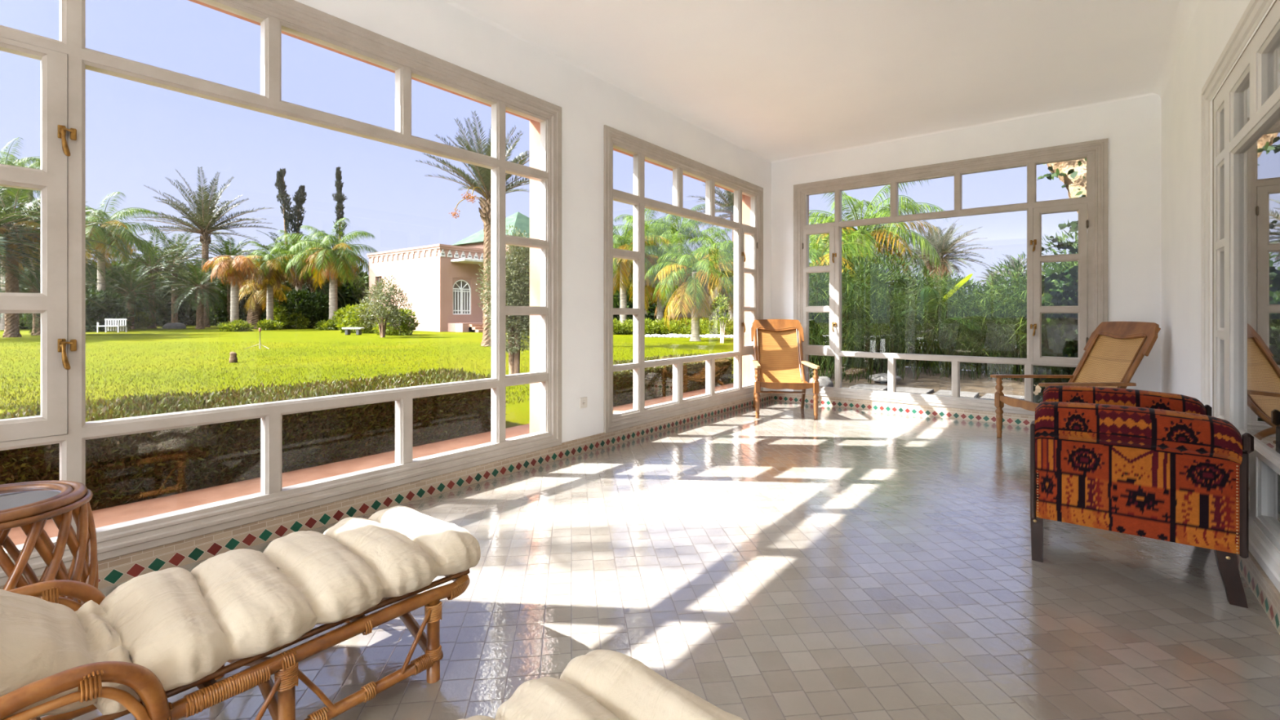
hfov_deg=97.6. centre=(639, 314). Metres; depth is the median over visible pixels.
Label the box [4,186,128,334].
bushy palm
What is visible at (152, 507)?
terrace
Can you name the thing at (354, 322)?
shrub
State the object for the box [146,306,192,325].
shrub
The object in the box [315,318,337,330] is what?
plant
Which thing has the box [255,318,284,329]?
plant
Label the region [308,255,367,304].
shrub
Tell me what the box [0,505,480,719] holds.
cushion
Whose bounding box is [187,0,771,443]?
wall
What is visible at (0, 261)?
shrub
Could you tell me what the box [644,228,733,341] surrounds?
palm
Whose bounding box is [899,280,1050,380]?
papyrus
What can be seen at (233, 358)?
stump
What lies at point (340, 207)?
cypress
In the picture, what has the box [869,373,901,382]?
boulder
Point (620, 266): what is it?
palm
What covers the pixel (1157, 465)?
patterned armchair
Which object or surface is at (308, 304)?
shrub
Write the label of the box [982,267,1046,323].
shrub
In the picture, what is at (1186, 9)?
trim
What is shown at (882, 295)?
papyrus
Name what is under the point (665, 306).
shrub
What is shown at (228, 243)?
bushy palm
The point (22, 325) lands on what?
shrub
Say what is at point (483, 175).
date palm
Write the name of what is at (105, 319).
seat
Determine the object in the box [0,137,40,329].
palm
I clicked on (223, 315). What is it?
shrub
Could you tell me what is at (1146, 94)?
trim
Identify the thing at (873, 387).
paving slab
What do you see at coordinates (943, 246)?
date palm
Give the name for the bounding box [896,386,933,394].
paving slab
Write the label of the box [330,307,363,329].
shrub
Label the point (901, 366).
papyrus
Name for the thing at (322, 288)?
bushy palm
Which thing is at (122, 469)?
garden wall
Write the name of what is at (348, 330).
stone bench
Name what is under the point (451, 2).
trim
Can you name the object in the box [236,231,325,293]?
bushy palm
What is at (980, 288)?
shrub
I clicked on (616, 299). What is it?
shrub
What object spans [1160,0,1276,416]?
wall
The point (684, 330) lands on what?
plant
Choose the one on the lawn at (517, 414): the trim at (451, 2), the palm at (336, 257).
the palm at (336, 257)
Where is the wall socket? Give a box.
[579,396,586,408]
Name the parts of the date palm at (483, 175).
crown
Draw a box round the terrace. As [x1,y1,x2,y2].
[1,382,733,548]
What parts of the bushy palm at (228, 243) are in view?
crown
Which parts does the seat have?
seat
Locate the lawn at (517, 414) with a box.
[0,324,1052,428]
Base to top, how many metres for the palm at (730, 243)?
5.998 m
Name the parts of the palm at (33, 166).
crown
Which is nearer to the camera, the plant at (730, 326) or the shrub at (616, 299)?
the plant at (730, 326)
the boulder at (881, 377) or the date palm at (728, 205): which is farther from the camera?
the date palm at (728, 205)
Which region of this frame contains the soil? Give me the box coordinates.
[808,364,1044,398]
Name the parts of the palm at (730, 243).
crown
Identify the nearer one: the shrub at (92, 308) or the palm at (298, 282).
the shrub at (92, 308)
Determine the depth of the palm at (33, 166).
43.59 m
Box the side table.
[0,480,98,604]
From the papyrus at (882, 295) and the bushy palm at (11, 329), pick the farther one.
the bushy palm at (11, 329)
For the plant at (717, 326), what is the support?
on the lawn at (517, 414)
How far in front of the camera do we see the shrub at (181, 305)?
56.65 m
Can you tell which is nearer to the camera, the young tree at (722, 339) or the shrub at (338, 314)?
the young tree at (722, 339)
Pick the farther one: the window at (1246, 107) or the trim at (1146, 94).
the trim at (1146, 94)
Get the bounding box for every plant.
[216,319,254,331]
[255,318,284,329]
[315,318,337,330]
[613,318,631,334]
[620,317,633,333]
[644,318,662,334]
[653,317,684,334]
[666,318,701,334]
[699,318,722,335]
[705,318,733,335]
[724,320,733,334]
[899,273,981,373]
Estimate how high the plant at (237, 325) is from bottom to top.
1.124 m
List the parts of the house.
cornice, door, door frame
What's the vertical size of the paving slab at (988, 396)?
0.045 m
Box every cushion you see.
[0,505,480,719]
[457,649,742,719]
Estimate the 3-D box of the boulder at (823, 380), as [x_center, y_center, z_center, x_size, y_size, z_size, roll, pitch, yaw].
[2.764,1.073,8.555,0.344,0.239,0.345,0,0,38]
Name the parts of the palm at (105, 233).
crown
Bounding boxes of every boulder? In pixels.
[161,322,186,328]
[808,376,833,386]
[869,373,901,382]
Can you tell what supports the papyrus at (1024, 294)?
on the soil
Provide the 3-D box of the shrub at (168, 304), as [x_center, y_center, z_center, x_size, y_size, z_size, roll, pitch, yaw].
[-47.705,-1.902,51.797,7.539,7.368,8.285,0,0,-35]
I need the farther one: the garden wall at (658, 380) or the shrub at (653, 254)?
the shrub at (653, 254)
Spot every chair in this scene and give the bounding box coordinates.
[751,319,819,419]
[990,321,1160,437]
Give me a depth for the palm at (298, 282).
45.42 m
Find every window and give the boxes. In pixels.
[0,0,561,586]
[604,124,763,433]
[793,137,1108,415]
[1201,0,1279,592]
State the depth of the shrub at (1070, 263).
11.80 m
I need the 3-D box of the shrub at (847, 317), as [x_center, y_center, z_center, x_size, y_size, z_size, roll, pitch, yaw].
[4.739,0.309,12.179,2.334,1.882,2.693,0,0,-2]
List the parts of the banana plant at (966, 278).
stem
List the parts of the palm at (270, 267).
crown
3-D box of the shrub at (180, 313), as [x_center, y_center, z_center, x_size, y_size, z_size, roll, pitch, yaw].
[-45.244,-2.104,59.668,8.051,7.860,8.794,0,0,2]
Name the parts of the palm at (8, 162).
crown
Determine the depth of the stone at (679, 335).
27.06 m
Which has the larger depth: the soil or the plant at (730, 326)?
the plant at (730, 326)
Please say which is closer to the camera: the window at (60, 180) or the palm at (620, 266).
the window at (60, 180)
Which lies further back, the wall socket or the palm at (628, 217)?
the palm at (628, 217)
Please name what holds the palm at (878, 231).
on the lawn at (517, 414)
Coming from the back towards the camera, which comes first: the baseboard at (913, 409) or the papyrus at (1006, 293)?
the papyrus at (1006, 293)
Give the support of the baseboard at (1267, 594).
attached to the wall at (1213, 23)
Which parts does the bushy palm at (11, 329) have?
crown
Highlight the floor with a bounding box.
[40,400,1279,719]
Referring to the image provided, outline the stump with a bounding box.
[229,351,237,362]
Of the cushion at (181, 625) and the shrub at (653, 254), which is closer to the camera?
the cushion at (181, 625)
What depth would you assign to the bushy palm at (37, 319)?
29.75 m
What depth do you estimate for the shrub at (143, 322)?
43.80 m
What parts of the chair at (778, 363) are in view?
leg, rail, leg, rail, leg, leg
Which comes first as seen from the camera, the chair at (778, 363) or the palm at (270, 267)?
the chair at (778, 363)
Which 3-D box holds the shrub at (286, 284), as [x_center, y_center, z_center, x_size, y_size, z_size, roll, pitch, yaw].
[-30.986,-1.195,51.824,6.320,5.649,5.787,0,0,-29]
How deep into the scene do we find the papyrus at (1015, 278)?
9.71 m
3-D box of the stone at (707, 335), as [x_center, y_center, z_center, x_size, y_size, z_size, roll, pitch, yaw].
[3.243,1.086,26.872,0.386,0.262,0.438,0,0,17]
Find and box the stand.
[244,328,269,349]
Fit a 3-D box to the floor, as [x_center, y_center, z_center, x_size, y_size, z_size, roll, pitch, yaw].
[-0.225,1.150,1.760,3.672,0.100,10.897,0,0,38]
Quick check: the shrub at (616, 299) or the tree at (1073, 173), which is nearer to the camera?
the tree at (1073, 173)
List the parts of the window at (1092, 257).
handle, handle, handle, handle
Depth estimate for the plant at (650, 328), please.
29.53 m
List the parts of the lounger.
arm rod, arm rod, leg, brace rod, leg, rail, brace rod, brace rod, leg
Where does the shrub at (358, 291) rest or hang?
on the lawn at (517, 414)
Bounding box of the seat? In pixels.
[96,318,127,332]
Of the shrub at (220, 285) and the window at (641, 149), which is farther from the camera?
the shrub at (220, 285)
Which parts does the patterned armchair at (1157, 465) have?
rail, leg, nail trim, arm panel, arm panel, leg, nail trim, rail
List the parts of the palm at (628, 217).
crown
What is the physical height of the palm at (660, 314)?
6.332 m
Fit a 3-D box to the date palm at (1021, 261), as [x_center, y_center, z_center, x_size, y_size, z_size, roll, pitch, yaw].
[30.109,-1.871,45.038,3.693,6.001,3.798,0,0,-3]
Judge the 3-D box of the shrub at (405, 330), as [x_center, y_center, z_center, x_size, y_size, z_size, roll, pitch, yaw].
[-13.234,0.455,30.421,2.494,1.730,2.096,0,0,-21]
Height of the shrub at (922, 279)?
2.635 m
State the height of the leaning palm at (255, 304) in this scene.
3.974 m
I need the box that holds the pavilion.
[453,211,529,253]
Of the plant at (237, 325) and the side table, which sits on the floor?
the side table
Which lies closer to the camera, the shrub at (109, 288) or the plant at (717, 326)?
the plant at (717, 326)
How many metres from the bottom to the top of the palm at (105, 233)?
9.259 m
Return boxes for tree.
[353,275,413,337]
[475,224,529,374]
[711,292,733,342]
[1036,158,1086,253]
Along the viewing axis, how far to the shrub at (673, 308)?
39.39 m
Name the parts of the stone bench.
leg, leg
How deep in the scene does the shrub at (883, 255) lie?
13.73 m
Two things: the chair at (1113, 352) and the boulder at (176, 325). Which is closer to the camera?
the chair at (1113, 352)
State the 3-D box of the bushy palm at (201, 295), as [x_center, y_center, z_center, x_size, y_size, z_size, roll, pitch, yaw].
[-33.999,-1.638,43.037,5.502,5.535,5.736,0,0,2]
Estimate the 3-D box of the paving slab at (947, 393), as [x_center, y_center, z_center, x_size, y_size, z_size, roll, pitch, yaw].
[4.455,1.133,7.890,0.500,0.045,0.500,0,0,37]
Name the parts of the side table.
glass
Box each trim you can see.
[440,0,772,163]
[771,93,1157,163]
[1150,0,1199,99]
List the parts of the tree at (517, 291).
stem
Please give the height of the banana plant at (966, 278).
1.937 m
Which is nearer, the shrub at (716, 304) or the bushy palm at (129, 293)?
the bushy palm at (129, 293)
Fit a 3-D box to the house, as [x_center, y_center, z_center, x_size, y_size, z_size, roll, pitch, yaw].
[-12.893,-1.655,40.723,11.920,5.570,8.120,0,0,38]
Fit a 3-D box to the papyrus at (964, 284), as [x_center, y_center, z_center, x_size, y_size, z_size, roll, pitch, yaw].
[7.133,0.194,11.204,2.848,1.923,2.921,0,0,-42]
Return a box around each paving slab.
[848,383,887,391]
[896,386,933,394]
[933,389,978,398]
[981,393,1024,399]
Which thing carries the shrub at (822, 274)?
on the lawn at (517, 414)
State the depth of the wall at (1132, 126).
5.16 m
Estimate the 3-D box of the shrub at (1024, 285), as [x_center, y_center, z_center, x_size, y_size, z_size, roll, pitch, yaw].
[8.018,0.276,12.421,2.428,1.958,2.800,0,0,-4]
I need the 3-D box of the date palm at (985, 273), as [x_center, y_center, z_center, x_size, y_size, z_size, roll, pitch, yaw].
[32.888,-1.644,51.903,3.350,5.548,3.178,0,0,-24]
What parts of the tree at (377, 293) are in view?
stem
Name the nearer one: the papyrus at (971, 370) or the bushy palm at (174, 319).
the papyrus at (971, 370)
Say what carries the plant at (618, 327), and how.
on the lawn at (517, 414)
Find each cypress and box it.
[274,168,296,248]
[290,185,306,251]
[331,166,346,249]
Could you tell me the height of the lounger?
0.870 m
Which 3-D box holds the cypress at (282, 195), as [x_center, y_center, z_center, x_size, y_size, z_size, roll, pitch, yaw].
[-35.263,-6.741,55.957,2.279,15.792,1.776,0,0,-19]
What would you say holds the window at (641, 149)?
in the wall at (437, 28)
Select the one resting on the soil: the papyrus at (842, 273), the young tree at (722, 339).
the papyrus at (842, 273)
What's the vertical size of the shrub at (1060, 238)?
3.374 m
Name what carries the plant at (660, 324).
on the lawn at (517, 414)
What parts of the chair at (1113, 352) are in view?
leg, rail, rail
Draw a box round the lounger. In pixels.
[0,568,470,719]
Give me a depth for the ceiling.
4.22 m
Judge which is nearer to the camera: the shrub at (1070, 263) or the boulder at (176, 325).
the shrub at (1070, 263)
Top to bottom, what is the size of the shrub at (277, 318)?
2.076 m
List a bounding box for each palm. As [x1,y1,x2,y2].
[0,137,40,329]
[0,151,40,325]
[0,186,112,337]
[0,187,89,293]
[0,211,137,288]
[0,253,114,336]
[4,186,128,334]
[37,191,165,327]
[85,232,207,328]
[85,255,184,329]
[120,222,228,323]
[124,166,278,327]
[153,258,240,328]
[181,230,273,322]
[201,255,259,322]
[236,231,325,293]
[238,279,292,328]
[243,240,304,320]
[263,230,328,291]
[275,217,377,319]
[275,270,349,322]
[415,110,529,346]
[613,208,671,323]
[613,208,683,319]
[626,234,701,321]
[644,204,719,257]
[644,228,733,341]
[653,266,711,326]
[687,226,733,321]
[688,184,733,248]
[808,179,948,284]
[808,212,900,297]
[895,227,969,286]
[904,218,991,286]
[977,268,1008,287]
[989,253,1026,283]
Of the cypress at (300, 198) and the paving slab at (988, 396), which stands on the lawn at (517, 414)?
the cypress at (300, 198)
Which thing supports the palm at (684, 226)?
on the lawn at (517, 414)
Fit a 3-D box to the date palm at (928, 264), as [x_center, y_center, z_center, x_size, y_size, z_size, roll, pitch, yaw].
[14.166,-1.582,27.590,3.693,5.424,3.798,0,0,43]
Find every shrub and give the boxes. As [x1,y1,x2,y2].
[0,261,30,322]
[18,279,97,328]
[85,257,171,324]
[85,284,135,325]
[85,288,135,332]
[133,311,155,328]
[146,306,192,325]
[155,256,222,325]
[169,262,226,325]
[191,276,275,325]
[217,257,282,319]
[265,305,311,328]
[273,279,342,320]
[275,288,328,328]
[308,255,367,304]
[327,271,368,309]
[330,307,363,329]
[335,302,383,333]
[372,307,420,335]
[613,271,668,323]
[629,253,672,324]
[663,306,727,324]
[699,253,728,324]
[808,252,930,364]
[808,262,853,369]
[809,288,911,369]
[841,248,921,353]
[860,261,976,364]
[905,269,986,354]
[919,270,1026,354]
[946,284,1064,368]
[958,244,1078,370]
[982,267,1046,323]
[1023,265,1078,403]
[1041,218,1078,367]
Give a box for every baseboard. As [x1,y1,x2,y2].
[0,393,772,589]
[772,393,1035,426]
[1236,550,1279,634]
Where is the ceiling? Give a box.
[451,0,1179,160]
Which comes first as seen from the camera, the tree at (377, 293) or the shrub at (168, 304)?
the tree at (377, 293)
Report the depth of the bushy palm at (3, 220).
25.74 m
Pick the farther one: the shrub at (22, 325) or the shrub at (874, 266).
the shrub at (22, 325)
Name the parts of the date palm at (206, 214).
crown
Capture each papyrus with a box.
[808,262,896,383]
[808,264,951,374]
[808,267,905,378]
[808,269,925,383]
[817,272,972,380]
[843,271,983,372]
[865,275,1003,378]
[889,275,1022,373]
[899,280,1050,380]
[920,278,1076,379]
[940,276,1063,374]
[946,264,1076,382]
[976,262,1078,381]
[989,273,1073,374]
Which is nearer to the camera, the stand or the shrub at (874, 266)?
the shrub at (874, 266)
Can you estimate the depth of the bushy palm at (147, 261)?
44.74 m
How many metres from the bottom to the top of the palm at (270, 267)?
6.618 m
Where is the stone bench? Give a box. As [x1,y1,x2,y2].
[342,327,364,334]
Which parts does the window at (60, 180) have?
handle, handle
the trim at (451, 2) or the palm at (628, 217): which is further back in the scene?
the palm at (628, 217)
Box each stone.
[676,333,683,337]
[703,333,711,337]
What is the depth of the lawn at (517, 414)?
15.46 m
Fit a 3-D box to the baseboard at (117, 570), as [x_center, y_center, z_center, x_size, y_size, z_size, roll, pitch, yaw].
[-1.667,1.040,2.888,0.012,0.119,10.897,0,0,38]
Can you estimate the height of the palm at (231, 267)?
5.136 m
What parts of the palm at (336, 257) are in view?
crown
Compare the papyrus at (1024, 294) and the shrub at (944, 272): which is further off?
the shrub at (944, 272)
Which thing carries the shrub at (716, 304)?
on the lawn at (517, 414)
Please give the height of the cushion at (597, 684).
0.785 m
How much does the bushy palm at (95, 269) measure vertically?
9.021 m
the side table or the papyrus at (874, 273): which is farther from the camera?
the papyrus at (874, 273)
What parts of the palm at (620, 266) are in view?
crown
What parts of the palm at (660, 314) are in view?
crown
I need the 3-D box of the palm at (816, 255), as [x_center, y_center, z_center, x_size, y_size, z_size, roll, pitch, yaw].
[4.773,-0.834,15.107,3.729,3.928,3.794,0,0,-7]
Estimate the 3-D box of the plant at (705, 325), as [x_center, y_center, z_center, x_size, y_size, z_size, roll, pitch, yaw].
[3.648,0.725,29.111,1.694,1.140,2.060,0,0,5]
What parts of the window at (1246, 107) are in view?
pane, pane, pane, pane, pane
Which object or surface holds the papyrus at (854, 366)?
on the soil
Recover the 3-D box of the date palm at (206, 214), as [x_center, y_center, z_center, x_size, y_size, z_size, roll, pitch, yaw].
[-36.775,-5.436,47.045,9.893,13.132,10.068,0,0,31]
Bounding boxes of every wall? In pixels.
[0,366,506,519]
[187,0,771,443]
[613,352,733,406]
[771,94,1160,391]
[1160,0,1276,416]
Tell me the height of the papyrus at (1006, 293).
1.863 m
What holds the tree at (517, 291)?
on the lawn at (517, 414)
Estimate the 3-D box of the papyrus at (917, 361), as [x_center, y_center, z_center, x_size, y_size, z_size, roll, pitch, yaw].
[5.501,0.093,11.591,3.229,2.125,3.148,0,0,42]
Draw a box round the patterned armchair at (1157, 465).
[1030,385,1253,608]
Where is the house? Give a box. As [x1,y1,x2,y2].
[366,244,528,332]
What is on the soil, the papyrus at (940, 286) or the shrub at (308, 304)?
the papyrus at (940, 286)
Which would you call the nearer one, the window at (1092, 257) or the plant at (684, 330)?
the window at (1092, 257)
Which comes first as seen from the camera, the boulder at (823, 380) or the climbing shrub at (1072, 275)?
the climbing shrub at (1072, 275)
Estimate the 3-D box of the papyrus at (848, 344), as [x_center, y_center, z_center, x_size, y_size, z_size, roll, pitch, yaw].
[2.923,0.143,9.545,2.774,2.025,2.926,0,0,-3]
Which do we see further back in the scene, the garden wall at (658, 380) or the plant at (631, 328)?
the plant at (631, 328)

